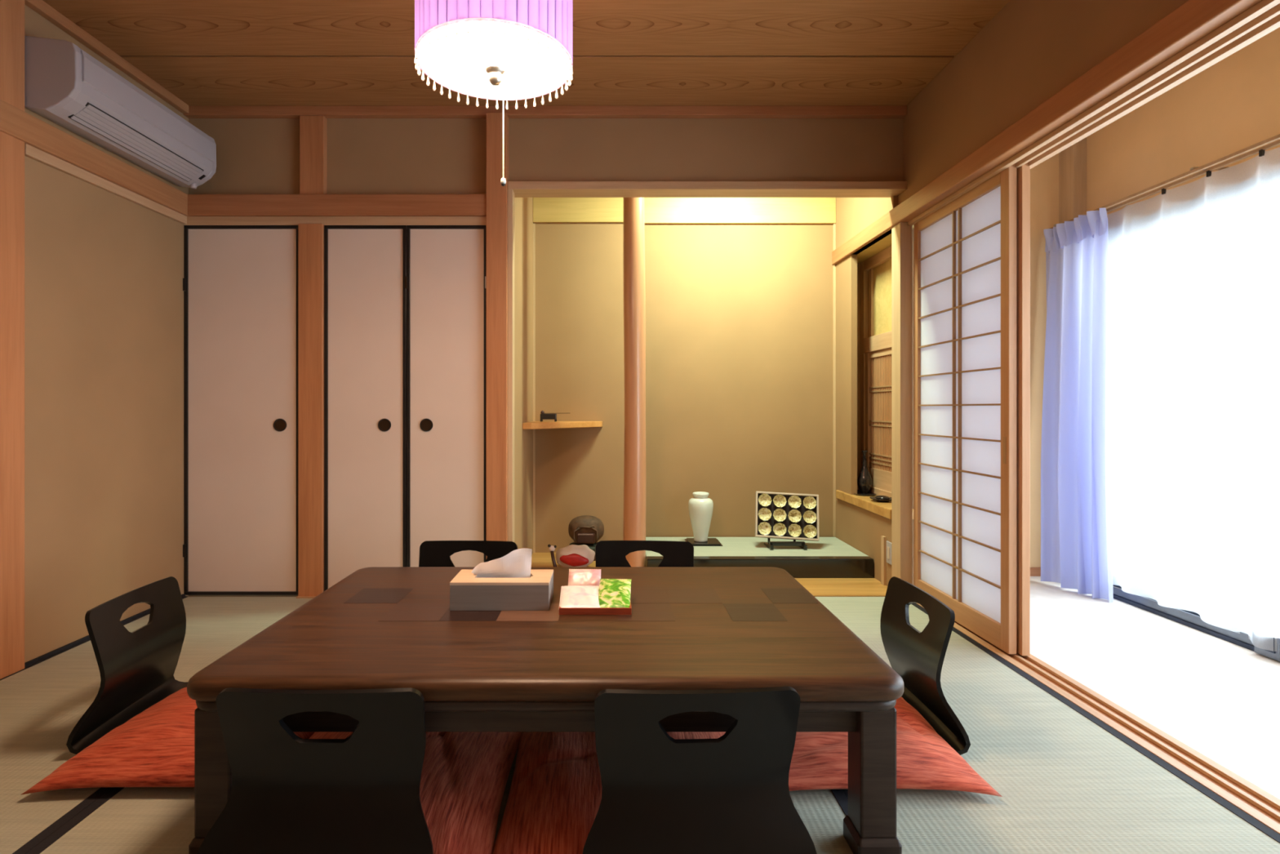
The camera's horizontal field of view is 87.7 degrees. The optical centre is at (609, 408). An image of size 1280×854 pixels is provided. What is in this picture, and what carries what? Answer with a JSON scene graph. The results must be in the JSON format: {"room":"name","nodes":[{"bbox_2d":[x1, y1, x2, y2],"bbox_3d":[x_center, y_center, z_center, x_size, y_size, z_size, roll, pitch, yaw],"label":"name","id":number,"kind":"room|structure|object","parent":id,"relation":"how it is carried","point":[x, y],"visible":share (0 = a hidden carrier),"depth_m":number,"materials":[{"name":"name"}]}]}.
{"room":"traditional dwelling","nodes":[
{"label":"traditional dwelling","id":0,"kind":"room"},
{"bbox_2d":[24,4,188,662],"bbox_3d":[-2.103,-0.301,1.345,0.100,2.510,3.990,0,0,0],"label":"wall","id":1,"kind":"structure","parent":0,"point":[104,270],"depth_m":2.65,"materials":[{"name":"beige paint"}]},
{"bbox_2d":[0,0,24,679],"bbox_3d":[-2.047,-0.276,2.256,0.032,2.360,0.112,0,0,0],"label":"wooden post","id":2,"kind":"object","parent":1,"relation":"attached to","point":[11,11],"depth_m":2.25,"materials":[{"name":"brown wood"}]},
{"bbox_2d":[0,99,189,216],"bbox_3d":[-2.037,-0.975,1.333,0.032,0.102,3.765,0,0,0],"label":"trim","id":3,"kind":"structure","parent":1,"relation":"attached to","point":[15,122],"depth_m":2.56,"materials":[{"name":"brown wood"}]},
{"bbox_2d":[24,594,185,666],"bbox_3d":[-2.047,0.898,1.325,0.012,0.012,3.750,0,0,0],"label":"baseboard","id":4,"kind":"structure","parent":1,"relation":"attached to","point":[86,637],"depth_m":2.52,"materials":[{"name":"black wood"}]},
{"bbox_2d":[24,143,186,224],"bbox_3d":[-2.044,-0.905,2.768,0.018,0.038,0.895,0,0,0],"label":"trim","id":5,"kind":"structure","parent":1,"relation":"attached to","point":[31,152],"depth_m":2.65,"materials":[{"name":"brown wood"}]},
{"bbox_2d":[24,0,188,113],"bbox_3d":[-2.038,-1.436,1.325,0.030,0.040,3.750,0,0,0],"label":"trim","id":6,"kind":"structure","parent":1,"relation":"attached to","point":[41,7],"depth_m":2.66,"materials":[{"name":"brown wood"}]},
{"bbox_2d":[24,35,216,189],"bbox_3d":[-1.953,-1.166,2.733,0.196,0.270,0.830,0,0,0],"label":"air conditioner","id":7,"kind":"object","parent":1,"relation":"attached to","point":[64,85],"visible":1,"depth_m":2.52,"materials":[{"name":"white plastic"}]},
{"bbox_2d":[68,102,203,182],"bbox_3d":[-1.912,-1.074,2.733,0.076,0.057,0.680,0,0,0],"label":"vent","id":8,"kind":"object","parent":7,"relation":"attached to","point":[100,121],"depth_m":2.67,"materials":[{"name":"white plastic"}]},
{"bbox_2d":[514,197,533,555],"bbox_3d":[-0.529,-0.276,3.795,0.100,2.460,0.920,0,0,0],"label":"wall","id":9,"kind":"structure","parent":0,"point":[523,206],"depth_m":3.66,"materials":[{"name":"beige paint"}]},
{"bbox_2d":[522,421,602,429],"bbox_3d":[-0.262,0.097,3.897,0.434,0.035,0.515,0,0,0],"label":"corner shelf","id":10,"kind":"object","parent":9,"relation":"attached to","point":[532,424],"visible":1,"depth_m":3.83,"materials":[{"name":"brown wood"}]},
{"bbox_2d":[540,410,556,421],"bbox_3d":[-0.329,0.046,4.015,0.178,0.066,0.060,0,0,0],"label":"ornament","id":11,"kind":"object","parent":10,"relation":"on","point":[544,415],"visible":0.99,"depth_m":3.98,"materials":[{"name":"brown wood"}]},
{"bbox_2d":[42,0,1010,106],"bbox_3d":[-0.301,-1.496,1.350,3.603,0.080,3.900,0,0,0],"label":"ceiling","id":12,"kind":"structure","parent":0,"point":[202,52],"depth_m":2.70,"materials":[{"name":"brown wood"}]},
{"bbox_2d":[413,0,573,186],"bbox_3d":[-0.300,-1.020,1.740,0.405,0.869,0.405,0,0,-20],"label":"pendant lamp","id":13,"kind":"object","parent":12,"relation":"hanging from","point":[495,50],"visible":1,"depth_m":1.66,"materials":[{"name":"white fabric"}]},
{"bbox_2d":[417,21,569,99],"bbox_3d":[-0.300,-0.897,1.740,0.394,0.026,0.394,0,0,0],"label":"diffuser","id":14,"kind":"object","parent":13,"relation":"attached to","point":[532,59],"depth_m":1.69,"materials":[{"name":"white"}]},
{"bbox_2d":[188,118,903,596],"bbox_3d":[-0.277,-0.276,3.287,3.553,2.460,0.087,0,0,0],"label":"wall","id":15,"kind":"structure","parent":0,"point":[255,156],"depth_m":3.24,"materials":[{"name":"beige paint"}]},
{"bbox_2d":[182,225,297,595],"bbox_3d":[-1.774,0.009,3.220,0.556,1.781,0.043,0,0,0],"label":"door","id":16,"kind":"structure","parent":15,"relation":"in","point":[240,282],"depth_m":3.21,"materials":[{"name":"paper"}]},
{"bbox_2d":[296,595,315,598],"bbox_3d":[-0.994,0.907,3.185,1.003,0.014,0.030,0,0,0],"label":"baseboard","id":17,"kind":"structure","parent":15,"relation":"attached to","point":[298,597],"depth_m":3.17,"materials":[{"name":"brown wood"}]},
{"bbox_2d":[297,223,324,595],"bbox_3d":[-1.437,0.009,3.217,0.117,1.790,0.055,0,0,0],"label":"wooden post","id":18,"kind":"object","parent":15,"relation":"attached to","point":[310,236],"depth_m":3.19,"materials":[{"name":"brown wood"}]},
{"bbox_2d":[299,115,327,194],"bbox_3d":[-1.437,-1.218,3.225,0.117,0.385,0.040,0,0,0],"label":"trim","id":19,"kind":"structure","parent":15,"relation":"attached to","point":[313,129],"depth_m":3.21,"materials":[{"name":"brown wood"}]},
{"bbox_2d":[183,216,486,225],"bbox_3d":[-1.322,-0.903,3.224,1.462,0.042,0.042,0,0,0],"label":"trim","id":20,"kind":"structure","parent":15,"relation":"attached to","point":[191,220],"depth_m":3.20,"materials":[{"name":"brown wood"}]},
{"bbox_2d":[187,194,486,216],"bbox_3d":[-1.307,-0.975,3.215,1.432,0.102,0.060,0,0,0],"label":"trim","id":21,"kind":"structure","parent":15,"relation":"attached to","point":[198,205],"depth_m":3.19,"materials":[{"name":"brown wood"}]},
{"bbox_2d":[324,225,407,591],"bbox_3d":[-1.177,0.009,3.220,0.401,1.781,0.043,0,0,0],"label":"door","id":22,"kind":"structure","parent":15,"relation":"in","point":[366,278],"depth_m":3.21,"materials":[{"name":"paper"}]},
{"bbox_2d":[406,225,486,566],"bbox_3d":[-0.785,0.009,3.219,0.390,1.781,0.045,0,0,0],"label":"door","id":23,"kind":"structure","parent":15,"relation":"in","point":[446,264],"depth_m":3.21,"materials":[{"name":"paper"}]},
{"bbox_2d":[486,112,508,557],"bbox_3d":[-0.541,-0.254,3.217,0.099,2.315,0.085,0,0,0],"label":"trim","id":24,"kind":"structure","parent":15,"relation":"attached to","point":[496,193],"depth_m":3.17,"materials":[{"name":"brown wood"}]},
{"bbox_2d":[507,188,514,542],"bbox_3d":[-0.480,-0.076,3.235,0.024,1.960,0.070,0,0,0],"label":"trim","id":25,"kind":"structure","parent":15,"relation":"attached to","point":[510,192],"depth_m":3.20,"materials":[{"name":"brown wood"}]},
{"bbox_2d":[182,106,906,118],"bbox_3d":[-0.311,-1.433,3.221,3.483,0.045,0.043,0,0,0],"label":"trim","id":26,"kind":"structure","parent":15,"relation":"attached to","point":[194,112],"depth_m":3.20,"materials":[{"name":"brown wood"}]},
{"bbox_2d":[507,181,906,197],"bbox_3d":[0.469,-1.073,3.265,1.922,0.039,0.130,0,0,0],"label":"trim","id":27,"kind":"structure","parent":15,"relation":"attached to","point":[521,188],"depth_m":3.20,"materials":[{"name":"brown wood"}]},
{"bbox_2d":[0,552,1279,853],"bbox_3d":[0.234,0.962,1.778,4.773,0.124,4.855,0,0,0],"label":"floor","id":28,"kind":"structure","parent":0,"point":[1068,781],"depth_m":1.80,"materials":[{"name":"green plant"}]},
{"bbox_2d":[66,576,188,754],"bbox_3d":[-1.194,0.714,1.942,0.439,0.366,0.444,0,0,-3],"label":"chair","id":29,"kind":"object","parent":28,"relation":"on","point":[137,668],"visible":0.49,"depth_m":1.91,"materials":[{"name":"black wood"}]},
{"bbox_2d":[22,686,314,794],"bbox_3d":[-1.066,0.851,1.820,0.572,0.079,0.588,0,0,0],"label":"floor cushion","id":30,"kind":"object","parent":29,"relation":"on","point":[155,747],"visible":0.37,"depth_m":1.61,"materials":[{"name":"fabric"}]},
{"bbox_2d":[308,731,521,853],"bbox_3d":[-0.518,0.852,1.552,0.588,0.078,0.572,0,0,0],"label":"floor cushion","id":31,"kind":"object","parent":28,"relation":"on","point":[464,775],"visible":0.35,"depth_m":1.48,"materials":[{"name":"fabric"}]},
{"bbox_2d":[197,687,433,853],"bbox_3d":[-0.552,0.714,1.450,0.444,0.366,0.439,0,0,0],"label":"chair","id":32,"kind":"object","parent":31,"relation":"on","point":[359,793],"visible":0.92,"depth_m":1.27,"materials":[{"name":"black wood"}]},
{"bbox_2d":[418,540,517,566],"bbox_3d":[-0.570,0.714,2.480,0.444,0.366,0.439,0,0,2],"label":"chair","id":33,"kind":"object","parent":28,"relation":"on","point":[432,553],"visible":0.12,"depth_m":2.66,"materials":[{"name":"black wood"}]},
{"bbox_2d":[186,566,903,853],"bbox_3d":[-0.129,0.719,1.784,1.445,0.370,0.967,0,0,0],"label":"table","id":34,"kind":"object","parent":28,"relation":"on","point":[687,628],"visible":0.88,"depth_m":1.41,"materials":[{"name":"brown wood"}]},
{"bbox_2d":[449,568,553,610],"bbox_3d":[-0.292,0.496,1.829,0.262,0.075,0.143,0,0,0],"label":"tissue box","id":35,"kind":"object","parent":34,"relation":"on","point":[468,592],"visible":0.98,"depth_m":1.76,"materials":[{"name":"beige cardboard"}]},
{"bbox_2d":[471,547,532,577],"bbox_3d":[-0.298,0.433,1.830,0.167,0.094,0.030,0,0,0],"label":"tissue","id":36,"kind":"object","parent":35,"relation":"in","point":[517,563],"visible":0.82,"depth_m":1.83,"materials":[{"name":"white paper"}]},
{"bbox_2d":[559,600,631,614],"bbox_3d":[-0.038,0.525,1.819,0.188,0.017,0.193,0,0,0],"label":"tray","id":37,"kind":"object","parent":34,"relation":"on","point":[562,611],"visible":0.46,"depth_m":1.72,"materials":[{"name":"red paint"}]},
{"bbox_2d":[558,585,599,608],"bbox_3d":[-0.080,0.508,1.790,0.110,0.035,0.128,0,0,-1],"label":"packet","id":38,"kind":"object","parent":37,"relation":"on","point":[571,596],"visible":0.97,"depth_m":1.77,"materials":[{"name":"white paper"}]},
{"bbox_2d":[568,568,601,586],"bbox_3d":[-0.072,0.487,1.892,0.094,0.049,0.053,0,0,1],"label":"packet","id":39,"kind":"object","parent":37,"relation":"on","point":[576,576],"visible":0.79,"depth_m":1.89,"materials":[{"name":"pink paper"}]},
{"bbox_2d":[598,578,631,607],"bbox_3d":[0.012,0.502,1.805,0.090,0.047,0.145,0,0,3],"label":"packet","id":40,"kind":"object","parent":37,"relation":"on","point":[612,593],"visible":0.98,"depth_m":1.79,"materials":[{"name":"green paper"}]},
{"bbox_2d":[547,544,556,566],"bbox_3d":[-0.313,0.828,3.719,0.041,0.134,0.078,0,0,-44],"label":"mallet","id":41,"kind":"object","parent":28,"relation":"on","point":[551,548],"visible":0.98,"depth_m":3.72,"materials":[{"name":"brown wood"}]},
{"bbox_2d":[555,544,595,566],"bbox_3d":[-0.195,0.837,3.757,0.223,0.139,0.154,0,0,0],"label":"ornament","id":42,"kind":"object","parent":28,"relation":"on","point":[571,555],"visible":0.93,"depth_m":3.71,"materials":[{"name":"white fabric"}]},
{"bbox_2d":[568,542,596,560],"bbox_3d":[-0.142,0.853,3.990,0.216,0.094,0.216,0,0,0],"label":"stand","id":43,"kind":"object","parent":28,"relation":"on","point":[592,546],"visible":0.14,"depth_m":3.93,"materials":[{"name":"brown wood"}]},
{"bbox_2d":[568,542,596,551],"bbox_3d":[-0.142,0.827,3.990,0.216,0.044,0.216,0,0,0],"label":"cushion","id":44,"kind":"object","parent":43,"relation":"on","point":[592,546],"depth_m":3.93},
{"bbox_2d":[568,515,604,543],"bbox_3d":[-0.142,0.724,3.984,0.214,0.164,0.178,0,0,0],"label":"gong","id":45,"kind":"object","parent":43,"relation":"on","point":[584,529],"visible":1,"depth_m":3.92,"materials":[{"name":"brown wood"}]},
{"bbox_2d":[623,197,646,566],"bbox_3d":[0.134,-0.271,3.611,0.125,2.350,0.123,0,0,0],"label":"pillar","id":46,"kind":"structure","parent":28,"relation":"on","point":[634,285],"depth_m":3.56,"materials":[{"name":"brown wood"}]},
{"bbox_2d":[595,540,693,566],"bbox_3d":[0.129,0.714,2.480,0.444,0.366,0.439,0,0,3],"label":"chair","id":47,"kind":"object","parent":28,"relation":"on","point":[607,553],"visible":0.12,"depth_m":2.66,"materials":[{"name":"black wood"}]},
{"bbox_2d":[582,686,817,853],"bbox_3d":[0.161,0.714,1.450,0.444,0.366,0.439,0,0,-2],"label":"chair","id":48,"kind":"object","parent":28,"relation":"on","point":[662,793],"visible":0.94,"depth_m":1.27,"materials":[{"name":"black wood"}]},
{"bbox_2d":[492,731,725,853],"bbox_3d":[0.047,0.849,1.556,0.588,0.082,0.572,0,0,-1],"label":"floor cushion","id":49,"kind":"object","parent":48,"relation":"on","point":[554,798],"visible":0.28,"depth_m":1.44,"materials":[{"name":"fabric"}]},
{"bbox_2d":[645,537,873,577],"bbox_3d":[0.800,0.849,3.836,1.206,0.102,0.611,0,0,0],"label":"platform","id":50,"kind":"object","parent":28,"relation":"on","point":[828,557],"visible":0.73,"depth_m":3.57,"materials":[{"name":"black paint"}]},
{"bbox_2d":[684,537,722,546],"bbox_3d":[0.555,0.793,3.960,0.200,0.011,0.200,0,0,0],"label":"stand","id":51,"kind":"object","parent":50,"relation":"on","point":[711,541],"visible":0.66,"depth_m":3.91,"materials":[{"name":"black paint"}]},
{"bbox_2d":[688,491,713,542],"bbox_3d":[0.540,0.643,3.955,0.148,0.286,0.148,0,0,0],"label":"porcelain vase","id":52,"kind":"object","parent":51,"relation":"on","point":[700,507],"visible":1,"depth_m":3.91,"materials":[{"name":"white ceramic"}]},
{"bbox_2d":[764,537,807,550],"bbox_3d":[1.008,0.699,3.836,0.208,0.200,0.172,0,0,0],"label":"easel stand","id":53,"kind":"object","parent":50,"relation":"on","point":[770,544],"visible":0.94,"depth_m":3.77,"materials":[{"name":"black paint"}]},
{"bbox_2d":[755,491,819,541],"bbox_3d":[1.022,0.621,3.845,0.366,0.276,0.112,0,0,7],"label":"box","id":54,"kind":"object","parent":50,"relation":"on","point":[787,508],"visible":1,"depth_m":3.85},
{"bbox_2d":[758,521,771,534],"bbox_3d":[0.890,0.688,3.828,0.073,0.074,0.042,0,0,12],"label":"cup","id":55,"kind":"object","parent":54,"relation":"in","point":[764,528],"visible":1,"depth_m":3.83,"materials":[{"name":"gold ceramic"}]},
{"bbox_2d":[758,507,771,520],"bbox_3d":[0.895,0.610,3.852,0.077,0.072,0.041,0,0,4],"label":"cup","id":56,"kind":"object","parent":54,"relation":"in","point":[764,513],"visible":1,"depth_m":3.85,"materials":[{"name":"gold ceramic"}]},
{"bbox_2d":[758,493,771,506],"bbox_3d":[0.902,0.532,3.875,0.077,0.071,0.041,0,0,7],"label":"cup","id":57,"kind":"object","parent":54,"relation":"in","point":[765,500],"visible":1,"depth_m":3.88,"materials":[{"name":"gold ceramic"}]},
{"bbox_2d":[773,522,786,536],"bbox_3d":[0.972,0.692,3.819,0.076,0.073,0.041,0,0,3],"label":"cup","id":58,"kind":"object","parent":54,"relation":"in","point":[780,529],"visible":1,"depth_m":3.82,"materials":[{"name":"gold ceramic"}]},
{"bbox_2d":[773,508,786,521],"bbox_3d":[0.979,0.614,3.842,0.077,0.071,0.041,0,0,5],"label":"cup","id":59,"kind":"object","parent":54,"relation":"in","point":[777,512],"visible":1,"depth_m":3.84,"materials":[{"name":"gold ceramic"}]},
{"bbox_2d":[773,494,786,506],"bbox_3d":[0.986,0.535,3.865,0.076,0.072,0.041,0,0,8],"label":"cup","id":60,"kind":"object","parent":54,"relation":"in","point":[780,500],"visible":1,"depth_m":3.87,"materials":[{"name":"gold ceramic"}]},
{"bbox_2d":[787,523,801,537],"bbox_3d":[1.056,0.696,3.809,0.076,0.073,0.041,0,0,4],"label":"cup","id":61,"kind":"object","parent":54,"relation":"in","point":[794,530],"visible":1,"depth_m":3.81,"materials":[{"name":"beige ceramic"}]},
{"bbox_2d":[787,509,801,522],"bbox_3d":[1.063,0.617,3.832,0.077,0.071,0.041,0,0,7],"label":"cup","id":62,"kind":"object","parent":54,"relation":"in","point":[794,515],"visible":1,"depth_m":3.83,"materials":[{"name":"gold ceramic"}]},
{"bbox_2d":[787,495,801,508],"bbox_3d":[1.069,0.539,3.855,0.076,0.073,0.041,0,0,9],"label":"cup","id":63,"kind":"object","parent":54,"relation":"in","point":[794,501],"visible":1,"depth_m":3.86,"materials":[{"name":"gold ceramic"}]},
{"bbox_2d":[803,510,816,523],"bbox_3d":[1.147,0.621,3.822,0.077,0.072,0.041,0,0,8],"label":"cup","id":64,"kind":"object","parent":54,"relation":"in","point":[809,516],"visible":1,"depth_m":3.83,"materials":[{"name":"gold ceramic"}]},
{"bbox_2d":[803,496,816,509],"bbox_3d":[1.151,0.543,3.845,0.073,0.074,0.042,0,0,0],"label":"cup","id":65,"kind":"object","parent":54,"relation":"in","point":[809,502],"visible":1,"depth_m":3.85,"materials":[{"name":"gold ceramic"}]},
{"bbox_2d":[803,524,817,537],"bbox_3d":[1.140,0.699,3.799,0.077,0.071,0.041,0,0,5],"label":"cup","id":66,"kind":"object","parent":54,"relation":"in","point":[809,531],"visible":1,"depth_m":3.80,"materials":[{"name":"beige ceramic"}]},
{"bbox_2d":[880,576,970,755],"bbox_3d":[0.714,0.714,1.932,0.439,0.366,0.444,0,0,1],"label":"chair","id":67,"kind":"object","parent":28,"relation":"on","point":[917,656],"visible":0.44,"depth_m":1.90,"materials":[{"name":"black wood"}]},
{"bbox_2d":[788,696,1002,796],"bbox_3d":[0.610,0.851,1.812,0.572,0.078,0.588,0,0,0],"label":"floor cushion","id":68,"kind":"object","parent":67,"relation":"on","point":[925,760],"visible":0.28,"depth_m":1.59,"materials":[{"name":"fabric"}]},
{"bbox_2d":[533,222,833,552],"bbox_3d":[0.586,-0.276,4.205,2.329,2.460,0.100,0,0,0],"label":"wall","id":69,"kind":"structure","parent":0,"point":[740,317],"depth_m":4.16,"materials":[{"name":"beige paint"}]},
{"bbox_2d":[533,223,535,552],"bbox_3d":[-0.473,-0.126,4.149,0.012,2.051,0.012,0,0,0],"label":"trim","id":70,"kind":"structure","parent":69,"relation":"attached to","point":[534,224],"depth_m":4.14,"materials":[{"name":"brown wood"}]},
{"bbox_2d":[533,197,623,222],"bbox_3d":[-0.191,-1.307,4.145,0.577,0.298,0.020,0,0,0],"label":"trim","id":71,"kind":"structure","parent":69,"relation":"attached to","point":[545,210],"depth_m":4.13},
{"bbox_2d":[644,197,835,223],"bbox_3d":[0.753,-1.304,4.145,1.303,0.305,0.020,0,0,0],"label":"trim","id":72,"kind":"structure","parent":69,"relation":"attached to","point":[656,210],"depth_m":4.13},
{"bbox_2d":[833,223,835,537],"bbox_3d":[1.399,-0.176,4.149,0.012,1.950,0.012,0,0,0],"label":"trim","id":73,"kind":"structure","parent":69,"relation":"attached to","point":[834,224],"depth_m":4.14,"materials":[{"name":"beige wood"}]},
{"bbox_2d":[857,262,861,489],"bbox_3d":[1.528,-0.246,3.750,0.175,1.700,0.780,0,0,0],"label":"window frame","id":74,"kind":"structure","parent":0,"point":[859,264],"depth_m":4.10,"materials":[{"name":"brown wood"}]},
{"bbox_2d":[861,245,891,497],"bbox_3d":[1.569,-0.196,3.705,0.048,1.400,0.790,0,0,0],"label":"window","id":75,"kind":"structure","parent":74,"relation":"attached to","point":[876,271],"depth_m":3.89,"materials":[{"name":"brown wood"}]},
{"bbox_2d":[857,224,914,262],"bbox_3d":[1.515,-0.911,3.700,0.160,0.030,0.800,0,0,0],"label":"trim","id":76,"kind":"structure","parent":0,"point":[885,242],"depth_m":3.73,"materials":[{"name":"brown wood"}]},
{"bbox_2d":[835,0,1188,586],"bbox_3d":[1.532,-0.301,1.802,0.255,2.510,4.705,0,0,0],"label":"wall","id":77,"kind":"structure","parent":0,"point":[1030,51],"depth_m":2.66,"materials":[{"name":"beige paint"}]},
{"bbox_2d":[835,489,914,519],"bbox_3d":[1.493,0.527,3.703,0.204,0.050,0.795,0,0,0],"label":"trim","id":78,"kind":"structure","parent":77,"relation":"attached to","point":[882,508],"depth_m":3.61,"materials":[{"name":"brown wood"}]},
{"bbox_2d":[853,489,876,496],"bbox_3d":[1.480,0.498,3.920,0.120,0.008,0.240,0,0,0],"label":"oval tray","id":79,"kind":"object","parent":78,"relation":"on","point":[859,493],"visible":0.53,"depth_m":3.86,"materials":[{"name":"black wood"}]},
{"bbox_2d":[857,450,871,493],"bbox_3d":[1.496,0.373,3.910,0.081,0.250,0.081,0,0,0],"label":"bottle vase","id":80,"kind":"object","parent":79,"relation":"on","point":[864,480],"visible":1,"depth_m":3.89,"materials":[{"name":"black ceramic"}]},
{"bbox_2d":[869,494,891,502],"bbox_3d":[1.475,0.486,3.600,0.132,0.032,0.132,0,0,0],"label":"dish","id":81,"kind":"object","parent":78,"relation":"on","point":[881,498],"visible":0.97,"depth_m":3.57,"materials":[{"name":"black ceramic"}]},
{"bbox_2d":[880,535,886,585],"bbox_3d":[1.399,0.777,3.402,0.012,0.246,0.035,0,0,0],"label":"trim","id":82,"kind":"structure","parent":77,"relation":"attached to","point":[883,539],"depth_m":3.39,"materials":[{"name":"brown wood"}]},
{"bbox_2d":[886,540,891,564],"bbox_3d":[1.400,0.724,3.337,0.010,0.110,0.065,0,0,0],"label":"wall socket","id":83,"kind":"object","parent":77,"relation":"attached to","point":[888,544],"visible":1,"depth_m":3.33,"materials":[{"name":"white plastic"}]},
{"bbox_2d":[891,222,912,584],"bbox_3d":[1.425,0.004,3.250,0.059,1.800,0.100,0,0,0],"label":"trim","id":84,"kind":"structure","parent":77,"relation":"attached to","point":[901,233],"depth_m":3.20,"materials":[{"name":"brown wood"}]},
{"bbox_2d":[914,163,1016,653],"bbox_3d":[1.470,0.001,2.810,0.032,1.794,0.760,0,0,0],"label":"door","id":85,"kind":"structure","parent":77,"relation":"in","point":[965,251],"depth_m":2.73,"materials":[{"name":"white paper"}]},
{"bbox_2d":[1016,162,1030,655],"bbox_3d":[1.510,0.001,2.803,0.030,1.794,0.775,0,0,0],"label":"door","id":86,"kind":"structure","parent":77,"relation":"in","point":[1023,173],"depth_m":2.42,"materials":[{"name":"brown wood"}]},
{"bbox_2d":[831,0,1262,264],"bbox_3d":[1.413,-0.938,1.802,0.055,0.083,4.705,0,0,0],"label":"trim","id":87,"kind":"structure","parent":77,"relation":"attached to","point":[1193,20],"depth_m":1.99,"materials":[{"name":"brown wood"}]},
{"bbox_2d":[907,0,1279,225],"bbox_3d":[1.488,-0.917,1.335,0.113,0.077,3.770,0,0,0],"label":"trim","id":88,"kind":"structure","parent":77,"relation":"attached to","point":[1263,18],"depth_m":1.82,"materials":[{"name":"brown wood"}]},
{"bbox_2d":[915,602,1279,834],"bbox_3d":[1.482,0.927,1.335,0.125,0.053,3.770,0,0,0],"label":"trim","id":89,"kind":"structure","parent":77,"relation":"attached to","point":[1260,804],"depth_m":1.81,"materials":[{"name":"brown wood"}]},
{"bbox_2d":[1030,152,1059,567],"bbox_3d":[2.110,-0.276,3.650,1.020,2.460,0.100,0,0,0],"label":"wall","id":90,"kind":"structure","parent":0,"point":[1044,176],"depth_m":3.60,"materials":[{"name":"paint"}]},
{"bbox_2d":[1030,567,1040,576],"bbox_3d":[2.045,0.881,3.592,0.770,0.045,0.015,0,0,0],"label":"baseboard","id":91,"kind":"structure","parent":90,"relation":"attached to","point":[1034,571],"depth_m":3.58,"materials":[{"name":"brown wood"}]},
{"bbox_2d":[1086,26,1279,217],"bbox_3d":[2.550,-0.276,1.535,0.100,2.460,4.170,0,0,0],"label":"wall","id":92,"kind":"structure","parent":0,"point":[1233,105],"depth_m":2.87,"materials":[{"name":"paint"}]},
{"bbox_2d":[1059,137,1086,223],"bbox_3d":[2.475,-0.276,3.547,0.090,2.360,0.115,0,0,0],"label":"trim","id":93,"kind":"structure","parent":92,"relation":"attached to","point":[1073,160],"depth_m":3.49,"materials":[{"name":"brown wood"}]},
{"bbox_2d":[1049,133,1279,228],"bbox_3d":[2.413,-0.952,1.560,0.175,0.021,4.020,0,0,0],"label":"rail","id":94,"kind":"object","parent":92,"relation":"attached to","point":[1208,166],"visible":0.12,"depth_m":2.66,"materials":[{"name":"brown wood"}]},
{"bbox_2d":[1040,208,1113,602],"bbox_3d":[2.281,-0.021,3.325,0.164,1.850,0.463,0,0,0],"label":"curtain","id":95,"kind":"object","parent":94,"relation":"hanging from","point":[1077,540],"visible":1,"depth_m":3.30,"materials":[{"name":"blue fabric"}]},
{"bbox_2d":[1107,146,1279,651],"bbox_3d":[2.384,-0.037,1.425,0.056,1.814,3.550,0,0,0],"label":"sheer curtain","id":96,"kind":"object","parent":94,"relation":"hanging from","point":[1194,267],"visible":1,"depth_m":2.67,"materials":[{"name":"white fabric"}]},
{"bbox_2d":[1112,584,1279,661],"bbox_3d":[2.435,0.019,1.530,0.130,1.770,3.660,0,0,0],"label":"window","id":97,"kind":"structure","parent":92,"relation":"in","point":[1193,620],"depth_m":2.76,"materials":[{"name":"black metal"}]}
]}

